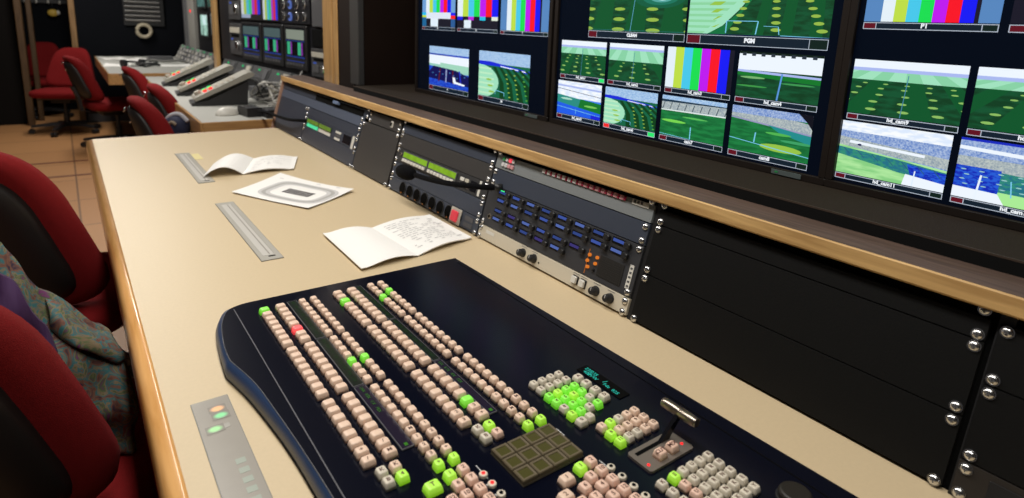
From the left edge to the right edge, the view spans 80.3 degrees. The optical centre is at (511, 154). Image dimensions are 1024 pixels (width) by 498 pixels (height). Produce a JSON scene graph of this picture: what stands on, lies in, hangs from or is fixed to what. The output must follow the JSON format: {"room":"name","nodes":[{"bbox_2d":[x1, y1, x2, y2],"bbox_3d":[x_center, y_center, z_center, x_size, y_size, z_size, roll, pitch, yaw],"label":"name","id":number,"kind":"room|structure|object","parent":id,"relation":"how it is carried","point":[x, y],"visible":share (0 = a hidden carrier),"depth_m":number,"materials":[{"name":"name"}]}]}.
{"room":"control room","nodes":[
{"label":"control room","id":0,"kind":"room"},
{"bbox_2d":[21,2,77,109],"bbox_3d":[-5.361,-1.713,7.501,3.000,2.300,0.050,-6,15,-36],"label":"wall","id":1,"kind":"structure","parent":0,"point":[56,30],"depth_m":7.35,"materials":[{"name":"paint"}]},
{"bbox_2d":[21,0,66,4],"bbox_3d":[-5.549,-1.831,7.245,0.540,0.059,0.067,-6,15,-36],"label":"hook rail","id":2,"kind":"object","parent":1,"relation":"attached to","point":[59,2],"visible":0.62,"depth_m":7.27,"materials":[{"name":"black plastic"}]},
{"bbox_2d":[47,2,59,16],"bbox_3d":[-5.494,-1.742,7.274,0.127,0.170,0.060,-6,15,-36],"label":"cup","id":3,"kind":"object","parent":2,"relation":"hanging from","point":[52,12],"visible":1,"depth_m":7.26,"materials":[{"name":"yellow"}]},
{"bbox_2d":[0,109,135,377],"bbox_3d":[-2.223,0.455,3.536,3.050,0.050,11.200,-6,15,-36],"label":"floor","id":4,"kind":"structure","parent":0,"point":[15,140],"depth_m":5.23,"materials":[{"name":"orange tile"}]},
{"bbox_2d":[27,42,73,119],"bbox_3d":[-5.443,-0.865,6.998,0.620,0.842,0.620,7,13,21],"label":"office chair","id":5,"kind":"object","parent":4,"relation":"on","point":[45,50],"visible":0.43,"depth_m":7.12,"materials":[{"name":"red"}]},
{"bbox_2d":[31,159,88,164],"bbox_3d":[-3.938,0.085,4.833,1.660,0.002,0.040,-6,15,-36],"label":"trim","id":6,"kind":"structure","parent":4,"relation":"on","point":[87,159],"depth_m":4.98,"materials":[{"name":"brown"}]},
{"bbox_2d":[28,47,100,136],"bbox_3d":[-4.538,-0.651,6.161,0.620,0.842,0.620,9,14,30],"label":"office chair","id":7,"kind":"object","parent":4,"relation":"on","point":[56,75],"visible":0.83,"depth_m":6.21,"materials":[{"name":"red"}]},
{"bbox_2d":[0,152,133,376],"bbox_3d":[-1.273,0.376,1.709,0.620,0.936,0.620,12,15,39],"label":"office chair","id":8,"kind":"object","parent":4,"relation":"on","point":[39,226],"visible":0.27,"depth_m":1.43,"materials":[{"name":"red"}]},
{"bbox_2d":[48,173,90,177],"bbox_3d":[-3.621,0.187,4.409,1.660,0.002,0.040,-6,15,-36],"label":"trim","id":9,"kind":"structure","parent":4,"relation":"on","point":[87,173],"depth_m":4.60,"materials":[{"name":"brown"}]},
{"bbox_2d":[0,305,158,497],"bbox_3d":[-0.853,0.539,1.023,0.620,0.936,0.620,9,14,27],"label":"office chair","id":10,"kind":"object","parent":4,"relation":"on","point":[55,442],"visible":0.7,"depth_m":0.80,"materials":[{"name":"red fabric"}]},
{"bbox_2d":[0,242,138,453],"bbox_3d":[-0.770,0.319,0.985,0.270,0.415,0.210,-6,15,-36],"label":"jacket","id":11,"kind":"object","parent":10,"relation":"on","point":[89,349],"visible":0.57,"depth_m":1.01,"materials":[{"name":"fabric"}]},
{"bbox_2d":[61,55,136,146],"bbox_3d":[-3.639,-0.486,5.552,0.620,0.842,0.620,2,12,-3],"label":"office chair","id":12,"kind":"object","parent":4,"relation":"on","point":[84,84],"visible":0.64,"depth_m":5.29,"materials":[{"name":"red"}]},
{"bbox_2d":[119,66,148,101],"bbox_3d":[-2.599,-0.270,4.730,0.621,0.842,0.620,3,12,4],"label":"office chair","id":13,"kind":"object","parent":4,"relation":"on","point":[135,82],"visible":0.23,"depth_m":4.39,"materials":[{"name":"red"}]},
{"bbox_2d":[123,95,173,135],"bbox_3d":[-1.571,0.102,3.174,0.620,0.842,0.620,4,12,7],"label":"office chair","id":14,"kind":"object","parent":4,"relation":"on","point":[146,119],"visible":0.2,"depth_m":2.84,"materials":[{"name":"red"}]},
{"bbox_2d":[165,112,189,133],"bbox_3d":[-1.656,-0.143,3.000,0.126,0.148,0.162,-6,15,-36],"label":"cloth bag","id":15,"kind":"object","parent":14,"relation":"on","point":[179,123],"visible":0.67,"depth_m":2.95,"materials":[{"name":"blue"}]},
{"bbox_2d":[94,56,213,84],"bbox_3d":[-3.491,-0.523,5.976,0.875,0.750,2.200,-6,15,-36],"label":"desk","id":16,"kind":"object","parent":4,"relation":"on","point":[111,74],"visible":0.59,"depth_m":5.31,"materials":[{"name":"grey laminate"}]},
{"bbox_2d":[99,57,125,59],"bbox_3d":[-4.125,-1.002,6.277,0.297,0.011,0.210,13,16,40],"label":"paper sheet","id":17,"kind":"object","parent":16,"relation":"on","point":[113,58],"visible":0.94,"depth_m":6.29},
{"bbox_2d":[102,63,131,66],"bbox_3d":[-3.593,-0.823,5.534,0.210,0.011,0.297,-4,14,-28],"label":"paper sheet","id":18,"kind":"object","parent":16,"relation":"on","point":[105,64],"visible":0.67,"depth_m":5.49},
{"bbox_2d":[120,59,145,66],"bbox_3d":[-3.406,-0.826,5.451,0.216,0.067,0.196,9,14,28],"label":"headset","id":19,"kind":"object","parent":16,"relation":"on","point":[123,62],"visible":0.92,"depth_m":5.39,"materials":[{"name":"black plastic"}]},
{"bbox_2d":[120,59,127,66],"bbox_3d":[-3.437,-0.812,5.378,0.068,0.067,0.036,9,14,28],"label":"ear cup","id":20,"kind":"object","parent":19,"relation":"on","point":[123,62],"depth_m":5.36,"materials":[{"name":"black plastic"}]},
{"bbox_2d":[138,59,145,66],"bbox_3d":[-3.360,-0.838,5.515,0.068,0.067,0.036,9,14,28],"label":"ear cup","id":21,"kind":"object","parent":19,"relation":"on","point":[140,60],"depth_m":5.50,"materials":[{"name":"black plastic"}]},
{"bbox_2d":[135,62,160,67],"bbox_3d":[-3.338,-0.835,5.571,0.268,0.047,0.200,10,14,32],"label":"cable","id":22,"kind":"object","parent":16,"relation":"on","point":[147,64],"visible":0.98,"depth_m":5.49,"materials":[{"name":"grey plastic"}]},
{"bbox_2d":[95,56,213,73],"bbox_3d":[-3.476,-0.876,5.909,0.865,0.030,2.190,-6,15,-36],"label":"countertop","id":23,"kind":"structure","parent":16,"relation":"on","point":[152,69],"depth_m":5.50,"materials":[{"name":"grey laminate"}]},
{"bbox_2d":[147,56,172,61],"bbox_3d":[-3.582,-0.981,6.179,0.220,0.056,0.160,-6,15,-36],"label":"junction box","id":24,"kind":"object","parent":16,"relation":"on","point":[148,57],"visible":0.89,"depth_m":6.12,"materials":[{"name":"grey plastic"}]},
{"bbox_2d":[144,59,187,62],"bbox_3d":[-3.413,-0.918,5.935,0.489,0.045,0.042,2,12,0],"label":"cable","id":25,"kind":"object","parent":16,"relation":"on","point":[156,60],"visible":0.88,"depth_m":5.92,"materials":[{"name":"grey plastic"}]},
{"bbox_2d":[161,64,189,66],"bbox_3d":[-3.181,-0.851,5.747,0.297,0.011,0.210,-8,16,-40],"label":"paper sheet","id":26,"kind":"object","parent":16,"relation":"on","point":[162,65],"visible":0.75,"depth_m":5.75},
{"bbox_2d":[175,44,213,70],"bbox_3d":[-3.117,-0.962,5.953,0.103,0.163,1.770,-6,15,-36],"label":"control panel","id":27,"kind":"object","parent":16,"relation":"on","point":[192,55],"visible":0.73,"depth_m":5.96,"materials":[{"name":"grey"}]},
{"bbox_2d":[143,83,177,117],"bbox_3d":[-1.800,-0.022,3.712,0.620,0.842,0.620,4,12,9],"label":"office chair","id":28,"kind":"object","parent":4,"relation":"on","point":[158,96],"visible":0.1,"depth_m":3.38,"materials":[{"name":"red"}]},
{"bbox_2d":[182,0,213,66],"bbox_3d":[-2.899,-1.200,6.123,0.364,2.040,2.610,-6,15,-36],"label":"rack","id":29,"kind":"object","parent":4,"relation":"on","point":[197,20],"visible":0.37,"depth_m":6.43,"materials":[{"name":"black"}]},
{"bbox_2d":[197,0,207,8],"bbox_3d":[-3.126,-1.616,6.113,0.026,0.280,0.440,-6,15,-36],"label":"monitor","id":30,"kind":"object","parent":29,"relation":"on","point":[201,4],"depth_m":6.07,"materials":[{"name":"teal"}]},
{"bbox_2d":[200,13,210,37],"bbox_3d":[-3.079,-1.304,6.096,0.026,0.240,0.380,-6,15,-36],"label":"monitor","id":31,"kind":"object","parent":29,"relation":"on","point":[204,17],"depth_m":6.02,"materials":[{"name":"teal"}]},
{"bbox_2d":[146,76,275,132],"bbox_3d":[-1.906,-0.034,3.973,0.600,0.750,2.400,-6,15,-36],"label":"desk","id":32,"kind":"object","parent":4,"relation":"on","point":[202,118],"visible":0.2,"depth_m":2.97,"materials":[{"name":"grey laminate"}]},
{"bbox_2d":[161,58,213,86],"bbox_3d":[-2.263,-0.581,4.236,0.322,0.182,0.182,-5,14,-32],"label":"control panel","id":33,"kind":"object","parent":32,"relation":"on","point":[200,67],"visible":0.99,"depth_m":4.18,"materials":[{"name":"black plastic"}]},
{"bbox_2d":[175,64,233,95],"bbox_3d":[-1.917,-0.471,3.784,0.322,0.182,0.182,-5,14,-32],"label":"control panel","id":34,"kind":"object","parent":32,"relation":"on","point":[187,88],"visible":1,"depth_m":3.73,"materials":[{"name":"black plastic"}]},
{"bbox_2d":[189,70,254,105],"bbox_3d":[-1.631,-0.380,3.409,0.322,0.182,0.182,-5,14,-32],"label":"control panel","id":35,"kind":"object","parent":32,"relation":"on","point":[232,90],"visible":1,"depth_m":3.37,"materials":[{"name":"black plastic"}]},
{"bbox_2d":[215,107,238,115],"bbox_3d":[-1.424,-0.221,3.035,0.068,0.042,0.116,13,16,42],"label":"computer mouse","id":36,"kind":"object","parent":32,"relation":"on","point":[224,111],"visible":1,"depth_m":3.01,"materials":[{"name":"white plastic"}]},
{"bbox_2d":[237,105,261,116],"bbox_3d":[-1.317,-0.225,3.051,0.075,0.051,0.130,-9,17,-43],"label":"junction box","id":37,"kind":"object","parent":32,"relation":"on","point":[244,110],"visible":0.99,"depth_m":3.01,"materials":[{"name":"black plastic"}]},
{"bbox_2d":[249,86,268,100],"bbox_3d":[-1.527,-0.379,3.677,0.080,0.076,0.200,-6,15,-36],"label":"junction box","id":38,"kind":"object","parent":32,"relation":"on","point":[250,87],"visible":0.32,"depth_m":3.61,"materials":[{"name":"grey plastic"}]},
{"bbox_2d":[222,59,296,89],"bbox_3d":[-1.622,-0.487,3.944,0.080,0.169,1.760,-8,16,-40],"label":"control panel","id":39,"kind":"object","parent":32,"relation":"on","point":[261,73],"visible":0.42,"depth_m":3.94,"materials":[{"name":"grey"}]},
{"bbox_2d":[250,81,277,100],"bbox_3d":[-1.346,-0.359,3.429,0.460,0.110,0.036,12,15,37],"label":"cable","id":40,"kind":"object","parent":32,"relation":"on","point":[255,87],"visible":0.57,"depth_m":3.51,"materials":[{"name":"white plastic"}]},
{"bbox_2d":[248,82,280,97],"bbox_3d":[-1.381,-0.360,3.445,0.544,0.132,0.034,13,16,41],"label":"cable","id":41,"kind":"object","parent":32,"relation":"on","point":[263,82],"visible":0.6,"depth_m":3.41,"materials":[{"name":"grey plastic"}]},
{"bbox_2d":[254,79,279,101],"bbox_3d":[-1.335,-0.352,3.406,0.469,0.114,0.058,13,16,41],"label":"cable","id":42,"kind":"object","parent":32,"relation":"on","point":[255,80],"visible":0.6,"depth_m":3.50,"materials":[{"name":"grey plastic"}]},
{"bbox_2d":[262,107,275,117],"bbox_3d":[-1.215,-0.217,3.047,0.075,0.046,0.130,-8,16,-40],"label":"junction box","id":43,"kind":"object","parent":32,"relation":"on","point":[269,109],"visible":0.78,"depth_m":3.00,"materials":[{"name":"black plastic"}]},
{"bbox_2d":[269,84,280,102],"bbox_3d":[-1.373,-0.359,3.543,0.060,0.106,0.120,-6,15,-36],"label":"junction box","id":44,"kind":"object","parent":32,"relation":"on","point":[272,86],"visible":0.32,"depth_m":3.50,"materials":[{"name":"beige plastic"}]},
{"bbox_2d":[219,0,323,80],"bbox_3d":[-1.516,-0.689,4.097,0.326,1.990,2.020,-8,16,-40],"label":"equipment rack","id":45,"kind":"object","parent":4,"relation":"on","point":[281,35],"visible":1,"depth_m":3.81,"materials":[{"name":"black"}]},
{"bbox_2d":[241,22,263,61],"bbox_3d":[-1.784,-0.781,4.178,0.020,0.255,0.400,-8,16,-40],"label":"monitor","id":46,"kind":"object","parent":45,"relation":"on","point":[252,39],"depth_m":4.15,"materials":[{"name":"glass"}]},
{"bbox_2d":[240,0,280,21],"bbox_3d":[-1.661,-1.056,3.987,0.018,0.338,0.740,-8,16,-40],"label":"monitor","id":47,"kind":"object","parent":45,"relation":"on","point":[251,10],"depth_m":3.97,"materials":[{"name":"multicoloured"}]},
{"bbox_2d":[262,23,285,66],"bbox_3d":[-1.519,-0.706,3.874,0.020,0.255,0.360,-8,16,-40],"label":"monitor","id":48,"kind":"object","parent":45,"relation":"on","point":[272,33],"depth_m":3.85,"materials":[{"name":"multicoloured plastic"}]},
{"bbox_2d":[284,25,309,70],"bbox_3d":[-1.273,-0.636,3.593,0.020,0.255,0.340,-8,16,-40],"label":"monitor","id":49,"kind":"object","parent":45,"relation":"on","point":[296,37],"depth_m":3.56,"materials":[{"name":"multicoloured plastic"}]},
{"bbox_2d":[86,128,954,497],"bbox_3d":[-0.406,0.584,1.340,0.716,0.750,3.262,-6,15,-36],"label":"desk","id":50,"kind":"object","parent":4,"relation":"on","point":[177,262],"visible":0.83,"depth_m":1.14,"materials":[{"name":"beige laminate"}]},
{"bbox_2d":[175,153,214,183],"bbox_3d":[-1.042,0.037,1.984,0.046,0.002,0.462,-6,15,-36],"label":"cover plate","id":51,"kind":"object","parent":50,"relation":"on","point":[195,169],"visible":1,"depth_m":1.96,"materials":[{"name":"grey metal"}]},
{"bbox_2d":[190,394,272,497],"bbox_3d":[-0.256,0.362,0.604,0.044,0.002,0.467,-6,15,-36],"label":"control panel","id":52,"kind":"object","parent":50,"relation":"on","point":[237,473],"visible":1,"depth_m":0.69,"materials":[{"name":"grey plastic"}]},
{"bbox_2d":[205,423,225,435],"bbox_3d":[-0.357,0.330,0.731,0.021,0.001,0.016,-6,15,-36],"label":"glowing light","id":53,"kind":"object","parent":52,"relation":"on","point":[219,427],"depth_m":0.73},
{"bbox_2d":[207,403,226,414],"bbox_3d":[-0.373,0.321,0.769,0.021,0.001,0.016,-6,15,-36],"label":"glowing light","id":54,"kind":"object","parent":52,"relation":"on","point":[214,409],"depth_m":0.77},
{"bbox_2d":[210,409,230,420],"bbox_3d":[-0.363,0.324,0.757,0.021,0.001,0.016,-6,15,-36],"label":"glowing light","id":55,"kind":"object","parent":52,"relation":"on","point":[225,413],"depth_m":0.76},
{"bbox_2d":[215,201,283,261],"bbox_3d":[-0.629,0.171,1.434,0.045,0.002,0.465,-6,15,-36],"label":"cover plate","id":56,"kind":"object","parent":50,"relation":"on","point":[260,245],"visible":1,"depth_m":1.40,"materials":[{"name":"grey metal"},{"name":"pale metal"}]},
{"bbox_2d":[204,153,296,175],"bbox_3d":[-0.862,0.022,2.017,0.332,0.030,0.215,-6,15,-36],"label":"open booklet","id":57,"kind":"object","parent":50,"relation":"on","point":[244,164],"visible":1,"depth_m":2.00,"materials":[{"name":"white paper"}]},
{"bbox_2d":[232,173,352,207],"bbox_3d":[-0.632,0.100,1.751,0.328,0.009,0.220,8,13,25],"label":"loose sheet","id":58,"kind":"object","parent":50,"relation":"on","point":[281,188],"visible":1,"depth_m":1.74,"materials":[{"name":"white paper"}]},
{"bbox_2d":[323,214,471,268],"bbox_3d":[-0.256,0.189,1.390,0.290,0.012,0.247,-6,15,-36],"label":"open booklet","id":59,"kind":"object","parent":50,"relation":"on","point":[366,247],"visible":1,"depth_m":1.38,"materials":[{"name":"white paper"}]},
{"bbox_2d":[216,258,857,497],"bbox_3d":[-0.040,0.305,0.759,0.493,0.066,0.908,-6,15,-36],"label":"mixer","id":60,"kind":"object","parent":50,"relation":"on","point":[439,379],"visible":1,"depth_m":0.76,"materials":[{"name":"blue"}]},
{"bbox_2d":[271,81,1023,495],"bbox_3d":[-0.125,0.426,1.638,0.146,0.958,3.158,-6,15,-36],"label":"equipment rack","id":61,"kind":"object","parent":4,"relation":"on","point":[998,318],"depth_m":1.08,"materials":[{"name":"black"}]},
{"bbox_2d":[257,109,306,122],"bbox_3d":[-1.042,-0.175,2.696,0.050,0.056,0.671,-7,15,-38],"label":"gooseneck microphone","id":62,"kind":"object","parent":61,"relation":"attached to","point":[258,110],"visible":0.94,"depth_m":2.57,"materials":[{"name":"black plastic"}]},
{"bbox_2d":[274,96,307,139],"bbox_3d":[-0.958,-0.164,2.621,0.048,0.136,0.375,-6,15,-36],"label":"blank panel","id":63,"kind":"object","parent":61,"relation":"attached to","point":[288,108],"visible":1,"depth_m":2.61,"materials":[{"name":"grey"}]},
{"bbox_2d":[281,89,365,126],"bbox_3d":[-0.772,-0.197,2.401,0.019,0.033,0.927,-6,15,-36],"label":"blank panel","id":64,"kind":"object","parent":61,"relation":"attached to","point":[352,118],"visible":1,"depth_m":2.31,"materials":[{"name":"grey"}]},
{"bbox_2d":[283,83,371,118],"bbox_3d":[-0.756,-0.229,2.383,0.023,0.037,0.962,-6,15,-36],"label":"panel","id":65,"kind":"object","parent":61,"relation":"attached to","point":[359,111],"visible":0.88,"depth_m":2.29,"materials":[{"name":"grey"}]},
{"bbox_2d":[300,126,355,166],"bbox_3d":[-0.694,-0.037,2.258,0.027,0.059,0.545,-6,15,-36],"label":"blank panel","id":66,"kind":"object","parent":61,"relation":"attached to","point":[343,153],"visible":0.98,"depth_m":2.22,"materials":[{"name":"grey"}]},
{"bbox_2d":[303,116,358,149],"bbox_3d":[-0.681,-0.087,2.256,0.022,0.043,0.545,-6,15,-36],"label":"display panel","id":67,"kind":"object","parent":61,"relation":"attached to","point":[340,136],"visible":1,"depth_m":2.22,"materials":[{"name":"grey"}]},
{"bbox_2d":[306,107,361,137],"bbox_3d":[-0.670,-0.126,2.254,0.020,0.035,0.545,-6,15,-36],"label":"blank panel","id":68,"kind":"object","parent":61,"relation":"attached to","point":[352,129],"visible":1,"depth_m":2.22,"materials":[{"name":"grey"}]},
{"bbox_2d":[351,121,400,186],"bbox_3d":[-0.437,-0.009,1.930,0.055,0.159,0.270,-6,15,-36],"label":"blank panel","id":69,"kind":"object","parent":61,"relation":"attached to","point":[377,146],"visible":0.98,"depth_m":1.92,"materials":[{"name":"grey"}]},
{"bbox_2d":[369,112,403,132],"bbox_3d":[-0.399,-0.103,1.910,0.020,0.035,0.230,-6,15,-36],"label":"switch panel","id":70,"kind":"object","parent":61,"relation":"attached to","point":[395,125],"visible":1,"depth_m":1.90,"materials":[{"name":"grey"}]},
{"bbox_2d":[399,182,405,193],"bbox_3d":[-0.315,0.095,1.744,0.004,0.037,0.037,13,3,-38],"label":"power socket","id":71,"kind":"object","parent":61,"relation":"attached to","point":[402,185],"depth_m":1.74,"materials":[{"name":"black plastic"}]},
{"bbox_2d":[406,185,412,197],"bbox_3d":[-0.289,0.103,1.710,0.004,0.037,0.037,13,3,-38],"label":"power socket","id":72,"kind":"object","parent":61,"relation":"attached to","point":[409,188],"depth_m":1.71,"materials":[{"name":"black plastic"}]},
{"bbox_2d":[413,189,420,201],"bbox_3d":[-0.264,0.111,1.675,0.004,0.037,0.037,13,3,-38],"label":"power socket","id":73,"kind":"object","parent":61,"relation":"attached to","point":[416,192],"depth_m":1.67,"materials":[{"name":"black plastic"}]},
{"bbox_2d":[420,192,427,205],"bbox_3d":[-0.238,0.119,1.641,0.004,0.037,0.037,13,3,-38],"label":"power socket","id":74,"kind":"object","parent":61,"relation":"attached to","point":[423,195],"depth_m":1.64,"materials":[{"name":"black plastic"}]},
{"bbox_2d":[428,196,435,209],"bbox_3d":[-0.213,0.128,1.607,0.004,0.037,0.037,13,3,-38],"label":"power socket","id":75,"kind":"object","parent":61,"relation":"attached to","point":[431,199],"depth_m":1.60,"materials":[{"name":"black plastic"}]},
{"bbox_2d":[391,161,485,218],"bbox_3d":[-0.212,0.084,1.624,0.022,0.042,0.485,-6,15,-36],"label":"blank panel","id":76,"kind":"object","parent":61,"relation":"attached to","point":[467,202],"visible":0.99,"depth_m":1.54,"materials":[{"name":"grey"}]},
{"bbox_2d":[436,200,443,214],"bbox_3d":[-0.187,0.136,1.573,0.004,0.037,0.037,13,3,-38],"label":"power socket","id":77,"kind":"object","parent":61,"relation":"attached to","point":[439,203],"depth_m":1.57,"materials":[{"name":"black plastic"}]},
{"bbox_2d":[395,147,489,200],"bbox_3d":[-0.201,0.042,1.622,0.022,0.042,0.485,-6,15,-36],"label":"display panel","id":78,"kind":"object","parent":61,"relation":"attached to","point":[427,166],"visible":0.85,"depth_m":1.61,"materials":[{"name":"grey"}]},
{"bbox_2d":[398,133,494,182],"bbox_3d":[-0.189,0.000,1.620,0.022,0.042,0.485,-6,15,-36],"label":"blank panel","id":79,"kind":"object","parent":61,"relation":"attached to","point":[471,166],"visible":1,"depth_m":1.58,"materials":[{"name":"grey"}]},
{"bbox_2d":[444,205,451,218],"bbox_3d":[-0.162,0.144,1.539,0.004,0.037,0.037,13,3,-38],"label":"power socket","id":80,"kind":"object","parent":61,"relation":"attached to","point":[447,208],"depth_m":1.54,"materials":[{"name":"black plastic"}]},
{"bbox_2d":[402,121,497,164],"bbox_3d":[-0.180,-0.041,1.617,0.018,0.041,0.485,-6,15,-36],"label":"blank panel","id":81,"kind":"object","parent":61,"relation":"attached to","point":[479,154],"visible":0.87,"depth_m":1.58,"materials":[{"name":"grey"}]},
{"bbox_2d":[477,223,631,315],"bbox_3d":[0.059,0.222,1.242,0.027,0.032,0.474,-6,15,-36],"label":"control panel","id":82,"kind":"object","parent":61,"relation":"attached to","point":[617,301],"visible":1,"depth_m":1.20,"materials":[{"name":"beige"}]},
{"bbox_2d":[481,189,645,297],"bbox_3d":[0.079,0.160,1.242,0.035,0.091,0.474,-6,15,-36],"label":"panel","id":83,"kind":"object","parent":61,"relation":"attached to","point":[614,261],"visible":0.94,"depth_m":1.19,"materials":[{"name":"grey"}]},
{"bbox_2d":[596,255,624,285],"bbox_3d":[0.178,0.209,1.101,0.002,0.040,0.060,13,3,-38],"label":"speaker grille","id":84,"kind":"object","parent":83,"relation":"attached to","point":[610,269],"depth_m":1.10,"materials":[{"name":"black"}]},
{"bbox_2d":[491,168,651,245],"bbox_3d":[0.096,0.095,1.239,0.021,0.039,0.474,-6,15,-36],"label":"blank panel","id":85,"kind":"object","parent":61,"relation":"attached to","point":[630,228],"visible":1,"depth_m":1.19,"materials":[{"name":"grey"}]},
{"bbox_2d":[395,164,502,191],"bbox_3d":[-0.177,0.065,1.503,0.388,0.056,0.063,13,16,41],"label":"gooseneck microphone","id":86,"kind":"object","parent":85,"relation":"attached to","point":[403,171],"visible":1,"depth_m":1.48,"materials":[{"name":"black plastic"}]},
{"bbox_2d":[281,75,1023,320],"bbox_3d":[-0.065,-0.049,1.525,0.102,0.024,3.192,-6,15,-36],"label":"wooden ledge","id":87,"kind":"object","parent":61,"relation":"on","point":[1000,292],"visible":0.98,"depth_m":0.90,"materials":[{"name":"brown wood"}]},
{"bbox_2d":[630,273,963,485],"bbox_3d":[0.353,0.288,0.864,0.033,0.082,0.470,-6,15,-36],"label":"blank panel","id":88,"kind":"object","parent":61,"relation":"attached to","point":[917,433],"visible":1,"depth_m":0.80,"materials":[{"name":"black"}]},
{"bbox_2d":[643,224,985,415],"bbox_3d":[0.376,0.206,0.860,0.033,0.084,0.470,-6,15,-36],"label":"blank panel","id":89,"kind":"object","parent":61,"relation":"attached to","point":[939,365],"visible":1,"depth_m":0.80,"materials":[{"name":"black"}]},
{"bbox_2d":[657,204,992,340],"bbox_3d":[0.390,0.143,0.856,0.018,0.041,0.470,-6,15,-36],"label":"blank panel","id":90,"kind":"object","parent":61,"relation":"attached to","point":[978,327],"visible":0.99,"depth_m":0.80,"materials":[{"name":"black"}]},
{"bbox_2d":[950,458,1023,497],"bbox_3d":[0.633,0.402,0.484,0.022,0.040,0.483,-6,15,-36],"label":"panel","id":91,"kind":"object","parent":61,"relation":"attached to","point":[970,480],"visible":1,"depth_m":0.66,"materials":[{"name":"black"}]},
{"bbox_2d":[960,384,1023,488],"bbox_3d":[0.649,0.340,0.481,0.033,0.084,0.483,-6,15,-36],"label":"blank panel","id":92,"kind":"object","parent":61,"relation":"attached to","point":[994,441],"visible":1,"depth_m":0.65,"materials":[{"name":"black"}]},
{"bbox_2d":[983,324,1023,398],"bbox_3d":[0.669,0.264,0.478,0.029,0.067,0.483,-6,15,-36],"label":"blank panel","id":93,"kind":"object","parent":61,"relation":"attached to","point":[1005,369],"visible":1,"depth_m":0.66,"materials":[{"name":"black"}]},
{"bbox_2d":[0,0,184,125],"bbox_3d":[-4.708,-1.502,6.628,3.004,2.300,0.135,-6,14,-33],"label":"wall","id":94,"kind":"structure","parent":0,"point":[101,29],"depth_m":6.70,"materials":[{"name":"paint"}]},
{"bbox_2d":[12,0,35,125],"bbox_3d":[-5.136,-1.454,6.320,0.060,2.300,0.190,-6,15,-36],"label":"trim","id":95,"kind":"structure","parent":94,"relation":"attached to","point":[17,6],"depth_m":6.35,"materials":[{"name":"brown wood"}]},
{"bbox_2d":[24,0,44,120],"bbox_3d":[-5.245,-1.517,6.598,0.050,2.300,0.120,-6,15,-36],"label":"trim","id":96,"kind":"structure","parent":94,"relation":"attached to","point":[28,8],"depth_m":6.64,"materials":[{"name":"brown wood"}]},
{"bbox_2d":[67,0,85,119],"bbox_3d":[-4.750,-1.489,6.556,0.055,2.300,0.120,-6,15,-36],"label":"trim","id":97,"kind":"structure","parent":94,"relation":"attached to","point":[71,11],"depth_m":6.54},
{"bbox_2d":[88,113,129,121],"bbox_3d":[-4.117,-0.479,7.223,1.520,0.100,0.020,-6,15,-36],"label":"baseboard","id":98,"kind":"structure","parent":94,"relation":"attached to","point":[98,117],"depth_m":6.87,"materials":[{"name":"grey"}]},
{"bbox_2d":[122,0,164,25],"bbox_3d":[-4.166,-1.773,6.848,0.400,0.620,0.060,-6,15,-36],"label":"panel","id":99,"kind":"object","parent":94,"relation":"attached to","point":[135,12],"visible":1,"depth_m":6.87,"materials":[{"name":"black plastic"}]},
{"bbox_2d":[135,23,152,38],"bbox_3d":[-4.189,-1.413,6.911,0.176,0.176,0.069,-6,15,-36],"label":"ring","id":100,"kind":"object","parent":99,"relation":"hanging from","point":[140,25],"visible":1,"depth_m":6.88,"materials":[{"name":"beige"}]},
{"bbox_2d":[337,0,414,88],"bbox_3d":[-0.540,-0.462,2.511,0.340,2.300,0.402,-6,15,-36],"label":"wall partition","id":101,"kind":"structure","parent":0,"point":[389,25],"depth_m":2.33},
{"bbox_2d":[322,0,338,84],"bbox_3d":[-0.725,-0.472,2.522,0.065,2.300,0.165,-6,15,-36],"label":"trim","id":102,"kind":"structure","parent":101,"relation":"attached to","point":[329,7],"depth_m":2.50,"materials":[{"name":"brown wood"}]},
{"bbox_2d":[349,0,364,85],"bbox_3d":[-0.563,-0.904,2.178,0.025,1.300,0.080,-6,15,-36],"label":"trim","id":103,"kind":"structure","parent":101,"relation":"attached to","point":[356,7],"depth_m":2.26,"materials":[{"name":"grey"}]},
{"bbox_3d":[-1.151,-0.809,4.033,0.510,2.300,11.200,-6,15,-36],"label":"wall","id":104,"kind":"structure","parent":0,"visible":0},
{"bbox_2d":[210,0,233,67],"bbox_3d":[-2.075,-1.054,5.012,0.715,2.300,0.120,-6,15,-36],"label":"trim","id":105,"kind":"structure","parent":104,"relation":"attached to","point":[215,5],"depth_m":4.80,"materials":[{"name":"brown wood"}]},
{"bbox_2d":[353,84,1023,277],"bbox_3d":[0.306,-0.011,1.376,0.370,0.045,2.546,-6,15,-36],"label":"shelf","id":106,"kind":"object","parent":104,"relation":"attached to","point":[996,248],"visible":0.45,"depth_m":0.98,"materials":[{"name":"dark wood veneer"},{"name":"oak"}]},
{"bbox_2d":[415,0,555,121],"bbox_3d":[-0.093,-0.375,1.850,0.070,0.440,0.745,-6,15,-36],"label":"wall monitor","id":107,"kind":"object","parent":106,"relation":"on","point":[492,54],"visible":0.97,"depth_m":1.78,"materials":[{"name":"black"}]},
{"bbox_2d":[549,0,851,185],"bbox_3d":[0.343,-0.234,1.267,0.070,0.440,0.719,-6,15,-36],"label":"wall monitor","id":108,"kind":"object","parent":106,"relation":"on","point":[750,84],"visible":0.98,"depth_m":1.18,"materials":[{"name":"black"}]},
{"bbox_2d":[824,0,1023,231],"bbox_3d":[0.770,-0.096,0.697,0.070,0.440,0.735,-6,15,-36],"label":"wall monitor","id":109,"kind":"object","parent":106,"relation":"on","point":[929,114],"visible":1,"depth_m":0.88,"materials":[{"name":"black"}]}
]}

